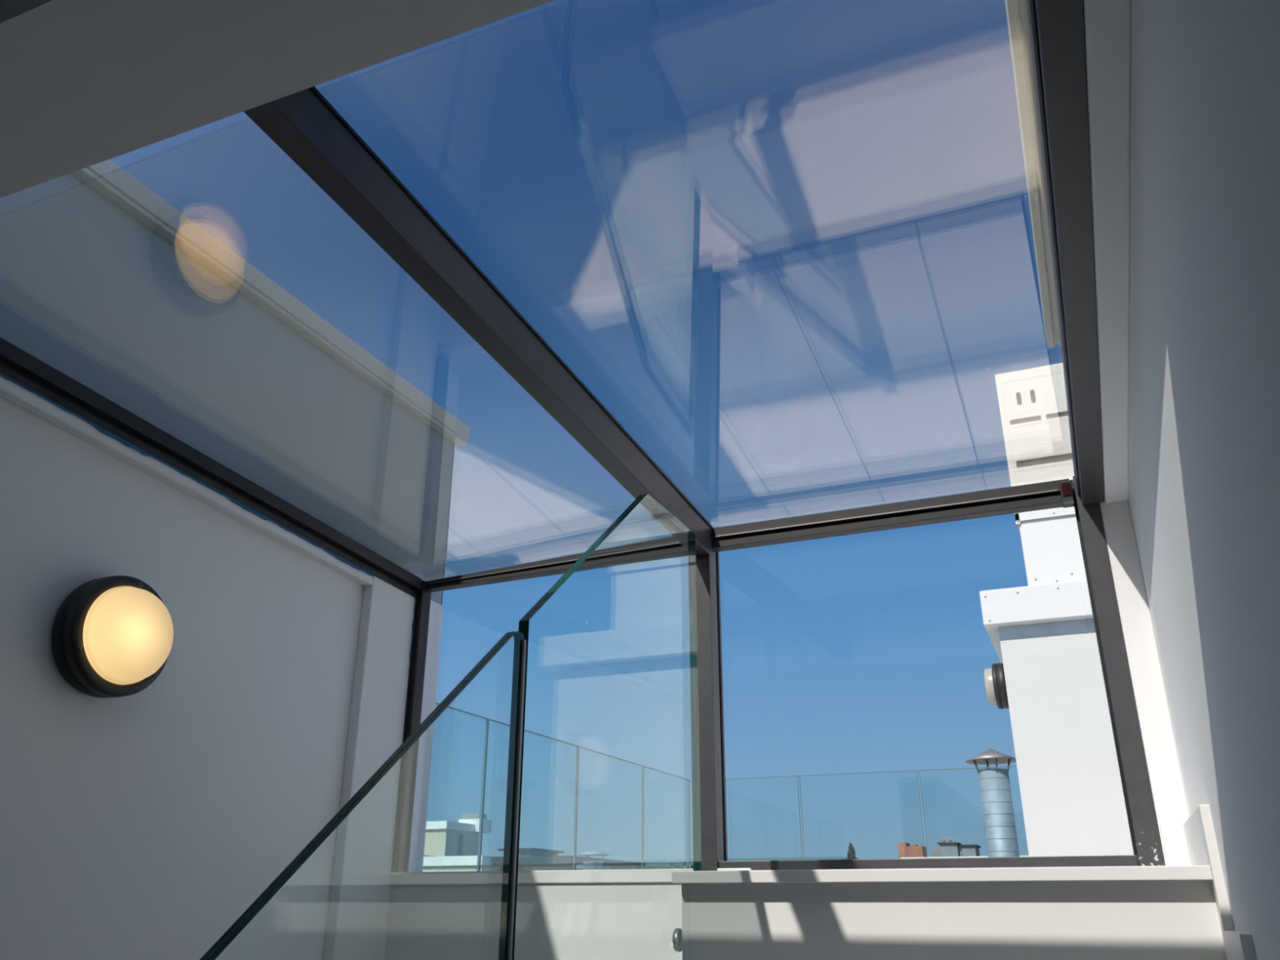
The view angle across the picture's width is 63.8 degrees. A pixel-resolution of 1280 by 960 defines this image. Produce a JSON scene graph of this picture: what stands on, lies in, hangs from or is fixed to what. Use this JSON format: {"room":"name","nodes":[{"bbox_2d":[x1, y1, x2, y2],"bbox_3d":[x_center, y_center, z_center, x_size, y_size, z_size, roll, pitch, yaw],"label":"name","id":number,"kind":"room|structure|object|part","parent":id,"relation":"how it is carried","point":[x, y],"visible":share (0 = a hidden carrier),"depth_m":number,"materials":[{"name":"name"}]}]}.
{"room":"stairwell","nodes":[
{"label":"stairwell","id":0,"kind":"room"},
{"bbox_2d":[0,375,443,959],"bbox_3d":[-1.611,1.026,0.550,0.132,4.020,4.800,-9,-24,21],"label":"wall","id":1,"kind":"structure","parent":0,"point":[144,824],"depth_m":2.25,"materials":[{"name":"white paint"}]},
{"bbox_2d":[51,575,173,697],"bbox_3d":[-1.027,0.310,2.054,0.127,0.242,0.242,-9,-24,21],"label":"wall lamp","id":2,"kind":"object","parent":1,"relation":"attached to","point":[113,636],"visible":1,"depth_m":1.99,"materials":[{"name":"black"}]},
{"bbox_2d":[0,372,373,576],"bbox_3d":[-0.998,0.005,2.336,0.001,0.077,1.290,-9,-24,21],"label":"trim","id":3,"kind":"structure","parent":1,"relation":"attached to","point":[100,428],"depth_m":2.27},
{"bbox_2d":[408,597,415,671],"bbox_3d":[-0.664,0.498,2.983,0.001,0.320,0.012,-9,-24,21],"label":"tape","id":4,"kind":"object","parent":1,"relation":"attached to","point":[415,597],"visible":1,"depth_m":3.00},
{"bbox_2d":[0,159,470,604],"bbox_3d":[-1.879,0.348,0.958,0.525,3.085,5.242,-9,-24,21],"label":"wall","id":5,"kind":"structure","parent":0,"point":[103,282],"depth_m":2.64,"materials":[{"name":"white plaster"},{"name":"pale metal coping"}]},
{"bbox_2d":[0,0,554,198],"bbox_3d":[-1.056,-1.130,0.167,2.070,0.330,3.055,-9,-24,21],"label":"ceiling","id":6,"kind":"structure","parent":0,"point":[84,83],"depth_m":1.23,"materials":[{"name":"white paint"}]},
{"bbox_2d":[384,882,682,959],"bbox_3d":[-0.235,2.341,2.119,1.138,2.806,0.165,-9,-24,21],"label":"wall","id":7,"kind":"structure","parent":0,"point":[617,921],"depth_m":2.55,"materials":[{"name":"white paint"}]},
{"bbox_2d":[389,867,751,884],"bbox_3d":[-0.194,0.987,2.639,1.038,0.094,0.170,-9,-24,21],"label":"window sill","id":8,"kind":"structure","parent":7,"relation":"on","point":[604,876],"depth_m":2.57,"materials":[{"name":"white paint"}]},
{"bbox_2d":[1004,0,1061,348],"bbox_3d":[0.394,-1.187,0.570,0.535,0.508,5.275,-9,-24,21],"label":"trim","id":9,"kind":"structure","parent":0,"point":[1016,10],"depth_m":2.23,"materials":[{"name":"silver metal"}]},
{"bbox_2d":[1128,0,1279,959],"bbox_3d":[0.352,0.714,-0.213,0.250,4.020,4.820,-9,-24,21],"label":"wall","id":10,"kind":"structure","parent":0,"point":[1204,456],"depth_m":1.09,"materials":[{"name":"white paint"}]},
{"bbox_2d":[0,0,1164,872],"bbox_3d":[-0.176,0.185,1.946,2.031,1.021,1.793,-9,-24,21],"label":"frame","id":11,"kind":"object","parent":10,"relation":"attached to","point":[304,124],"visible":0.84,"depth_m":2.15,"materials":[{"name":"metal"}]},
{"bbox_3d":[-0.662,0.685,2.933,0.053,0.814,0.050,-9,-24,21],"label":"post","id":12,"kind":"part","parent":11,"relation":"part of","materials":[{"name":"metal"}]},
{"bbox_3d":[0.180,0.545,2.629,0.047,0.884,0.098,-9,-24,21],"label":"post","id":13,"kind":"part","parent":11,"relation":"part of","materials":[{"name":"metal"}]},
{"bbox_3d":[0.610,0.859,2.277,0.904,0.036,0.044,-9,-24,21],"label":"rail","id":14,"kind":"part","parent":11,"relation":"part of","materials":[{"name":"metal"}]},
{"bbox_3d":[1.048,0.400,2.262,0.046,0.874,0.052,-9,-24,21],"label":"post","id":15,"kind":"part","parent":11,"relation":"part of","materials":[{"name":"metal"}]},
{"bbox_2d":[1083,0,1131,502],"bbox_3d":[0.763,-0.352,1.680,0.049,0.221,1.697,-9,-24,21],"label":"trim","id":16,"kind":"structure","parent":10,"relation":"attached to","point":[1107,22],"depth_m":1.46,"materials":[{"name":"white paint"}]},
{"bbox_2d":[1099,499,1189,866],"bbox_3d":[1.121,0.395,2.303,0.062,0.914,0.171,-9,-24,21],"label":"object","id":17,"kind":"structure","parent":10,"relation":"attached to","point":[1171,806],"depth_m":2.21,"materials":[{"name":"white paint"}]},
{"bbox_2d":[1160,823,1191,866],"bbox_3d":[1.079,0.743,2.070,0.042,0.093,0.012,-9,-24,21],"label":"baseboard","id":18,"kind":"structure","parent":10,"relation":"attached to","point":[1174,839],"depth_m":2.07,"materials":[{"name":"white paint"}]},
{"bbox_2d":[1183,804,1257,959],"bbox_3d":[0.655,1.135,0.751,0.016,1.833,2.304,-9,-24,21],"label":"baseboard","id":19,"kind":"structure","parent":10,"relation":"attached to","point":[1199,830],"depth_m":1.65,"materials":[{"name":"white paint"}]},
{"bbox_3d":[-0.645,2.757,-0.724,2.320,0.150,5.020,-9,-24,21],"label":"floor","id":20,"kind":"structure","parent":0,"visible":0},
{"bbox_2d":[671,865,1226,959],"bbox_3d":[0.001,1.544,0.218,0.953,2.816,3.445,-9,-24,21],"label":"wall","id":21,"kind":"structure","parent":20,"relation":"on","point":[1098,913],"depth_m":1.82,"materials":[{"name":"white paint"}]},
{"bbox_2d":[200,631,526,959],"bbox_3d":[-0.403,0.922,0.801,0.040,1.886,1.086,-9,-24,21],"label":"glass balustrade","id":22,"kind":"object","parent":21,"relation":"attached to","point":[508,879],"visible":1,"depth_m":1.46,"materials":[{"name":"teal"}]},
{"bbox_2d":[511,493,702,959],"bbox_3d":[-0.030,0.667,1.853,0.040,1.466,0.789,-9,-24,21],"label":"glass balustrade","id":23,"kind":"object","parent":21,"relation":"attached to","point":[523,628],"visible":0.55,"depth_m":2.23,"materials":[{"name":"teal"}]},
{"bbox_3d":[-0.880,12.183,12.513,2.900,11.120,3.000,-9,-24,21],"label":"roof","id":24,"kind":"structure","parent":0,"visible":0},
{"bbox_2d":[576,848,609,870],"bbox_3d":[-0.667,6.017,14.282,0.480,1.665,0.480,-9,-24,21],"label":"cowl","id":25,"kind":"object","parent":24,"relation":"on","point":[588,864],"visible":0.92,"depth_m":14.43,"materials":[{"name":"metal"}]},
{"label":"outside","id":26,"kind":"structure","parent":0,"visible":0},
{"bbox_3d":[26.329,54.819,99.638,280.000,0.500,211.300,-9,-24,21],"label":"ground","id":27,"kind":"structure","parent":26,"visible":0},
{"bbox_2d":[422,813,493,871],"bbox_3d":[-6.476,17.954,31.407,6.000,14.960,5.000,-9,-24,21],"label":"building","id":28,"kind":"structure","parent":27,"relation":"on","point":[449,846],"depth_m":33.55,"materials":[{"name":"white"}]},
{"bbox_2d":[490,848,645,871],"bbox_3d":[-4.679,21.356,38.579,9.100,14.200,7.000,-9,-24,21],"label":"building","id":29,"kind":"structure","parent":27,"relation":"on","point":[529,859],"depth_m":37.49,"materials":[{"name":"grey concrete"}]},
{"bbox_2d":[682,861,686,868],"bbox_3d":[1.296,17.273,27.521,0.371,13.268,0.384,12,-25,-25],"label":"conifer","id":30,"kind":"object","parent":27,"relation":"on","point":[684,865],"visible":0.16,"depth_m":30.00,"materials":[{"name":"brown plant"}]},
{"bbox_2d":[624,856,860,869],"bbox_3d":[14.732,30.103,60.013,33.300,14.620,15.200,-9,-24,21],"label":"blue grey hall","id":31,"kind":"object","parent":27,"relation":"on","point":[650,864],"visible":0.02,"depth_m":59.98,"materials":[{"name":"teal"}]},
{"bbox_2d":[843,842,857,859],"bbox_3d":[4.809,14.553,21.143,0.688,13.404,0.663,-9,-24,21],"label":"conifer","id":32,"kind":"object","parent":27,"relation":"on","point":[851,855],"visible":0.26,"depth_m":23.59,"materials":[{"name":"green plant"}]},
{"bbox_2d":[897,842,927,858],"bbox_3d":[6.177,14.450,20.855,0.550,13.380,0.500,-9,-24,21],"label":"brick stack","id":33,"kind":"object","parent":27,"relation":"on","point":[904,849],"visible":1,"depth_m":23.16,"materials":[{"name":"orange brick"}]},
{"bbox_2d":[931,839,981,857],"bbox_3d":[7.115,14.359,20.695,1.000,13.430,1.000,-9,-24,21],"label":"building","id":34,"kind":"structure","parent":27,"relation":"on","point":[948,849],"depth_m":22.84,"materials":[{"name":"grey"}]},
{"bbox_2d":[900,855,1028,858],"bbox_3d":[11.171,10.281,10.224,17.900,12.930,14.600,-9,-24,21],"label":"roof","id":35,"kind":"structure","parent":27,"relation":"on","point":[1020,855],"depth_m":19.94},
{"bbox_2d":[964,748,1019,857],"bbox_3d":[3.048,2.956,8.690,0.444,1.337,0.444,-9,-24,21],"label":"flue","id":36,"kind":"object","parent":35,"relation":"on","point":[1001,836],"visible":0.63,"depth_m":8.68,"materials":[{"name":"metal"}]},
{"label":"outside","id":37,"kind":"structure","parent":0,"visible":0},
{"bbox_3d":[2.518,2.145,4.550,7.300,0.250,5.980,-9,-24,21],"label":"floor","id":38,"kind":"structure","parent":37,"visible":0},
{"bbox_2d":[435,702,488,871],"bbox_3d":[-1.099,1.672,5.193,0.072,1.100,1.135,-9,-24,21],"label":"balustrade panel","id":39,"kind":"object","parent":38,"relation":"on","point":[449,707],"visible":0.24,"depth_m":5.71,"materials":[{"name":"clear glass"}]},
{"bbox_2d":[479,718,577,871],"bbox_3d":[-0.647,2.081,6.174,0.072,1.100,1.157,-9,-24,21],"label":"balustrade panel","id":40,"kind":"object","parent":38,"relation":"on","point":[489,719],"visible":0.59,"depth_m":6.58,"materials":[{"name":"clear glass"}]},
{"bbox_2d":[574,746,643,870],"bbox_3d":[-0.200,2.486,7.144,0.072,1.100,1.111,-9,-24,21],"label":"balustrade panel","id":41,"kind":"object","parent":38,"relation":"on","point":[642,766],"visible":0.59,"depth_m":7.54,"materials":[{"name":"clear glass"}]},
{"bbox_2d":[643,765,691,869],"bbox_3d":[0.217,2.864,8.049,0.072,1.100,1.001,-9,-24,21],"label":"balustrade panel","id":42,"kind":"object","parent":38,"relation":"on","point":[643,766],"visible":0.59,"depth_m":8.44,"materials":[{"name":"clear glass"}]},
{"bbox_2d":[725,775,802,860],"bbox_3d":[0.866,2.987,8.340,0.914,1.100,0.072,-9,-24,21],"label":"balustrade panel","id":43,"kind":"object","parent":38,"relation":"on","point":[785,775],"visible":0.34,"depth_m":8.38,"materials":[{"name":"clear glass"}]},
{"bbox_2d":[799,769,925,860],"bbox_3d":[1.732,2.847,7.999,0.947,1.100,0.072,-9,-24,21],"label":"balustrade panel","id":44,"kind":"object","parent":38,"relation":"on","point":[912,770],"visible":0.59,"depth_m":8.17,"materials":[{"name":"clear glass"}]},
{"bbox_3d":[1.732,2.827,8.008,0.946,1.044,0.012,-9,-24,21],"label":"glass pane","id":45,"kind":"part","parent":44,"relation":"part of","materials":[{"name":"clear glass"}]},
{"bbox_2d":[918,765,1017,857],"bbox_3d":[2.613,2.705,7.652,0.946,1.100,0.072,-9,-24,21],"label":"balustrade panel","id":46,"kind":"object","parent":38,"relation":"on","point":[1002,766],"visible":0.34,"depth_m":7.90,"materials":[{"name":"clear glass"}]},
{"bbox_2d":[979,579,1133,856],"bbox_3d":[3.168,1.666,5.904,1.882,1.678,2.452,-9,-24,21],"label":"chimney","id":47,"kind":"object","parent":38,"relation":"on","point":[1073,800],"visible":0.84,"depth_m":5.22,"materials":[{"name":"white paint"}]},
{"bbox_2d":[983,662,1008,709],"bbox_3d":[1.919,1.110,5.529,0.111,0.242,0.242,-9,-24,21],"label":"wall lamp","id":48,"kind":"object","parent":47,"relation":"attached to","point":[994,677],"visible":0.88,"depth_m":5.45,"materials":[{"name":"black"}]},
{"bbox_2d":[994,362,1074,486],"label":"vent housing","id":49,"kind":"object","parent":47,"relation":"on","point":[1033,411],"depth_m":5.91,"materials":[{"name":"white metal"}]},
{"bbox_3d":[2.901,-0.104,6.184,1.250,0.900,1.120,-9,-24,21],"label":"casing","id":50,"kind":"part","parent":49,"relation":"part of","materials":[{"name":"white metal"}]},
{"bbox_2d":[1014,506,1086,586],"label":"vent housing","id":51,"kind":"object","parent":47,"relation":"on","point":[1050,537],"depth_m":5.64,"materials":[{"name":"white metal"}]},
{"bbox_3d":[2.901,0.520,5.924,1.228,0.452,1.100,-9,-24,21],"label":"casing","id":52,"kind":"part","parent":51,"relation":"part of","materials":[{"name":"white metal"}]}
]}

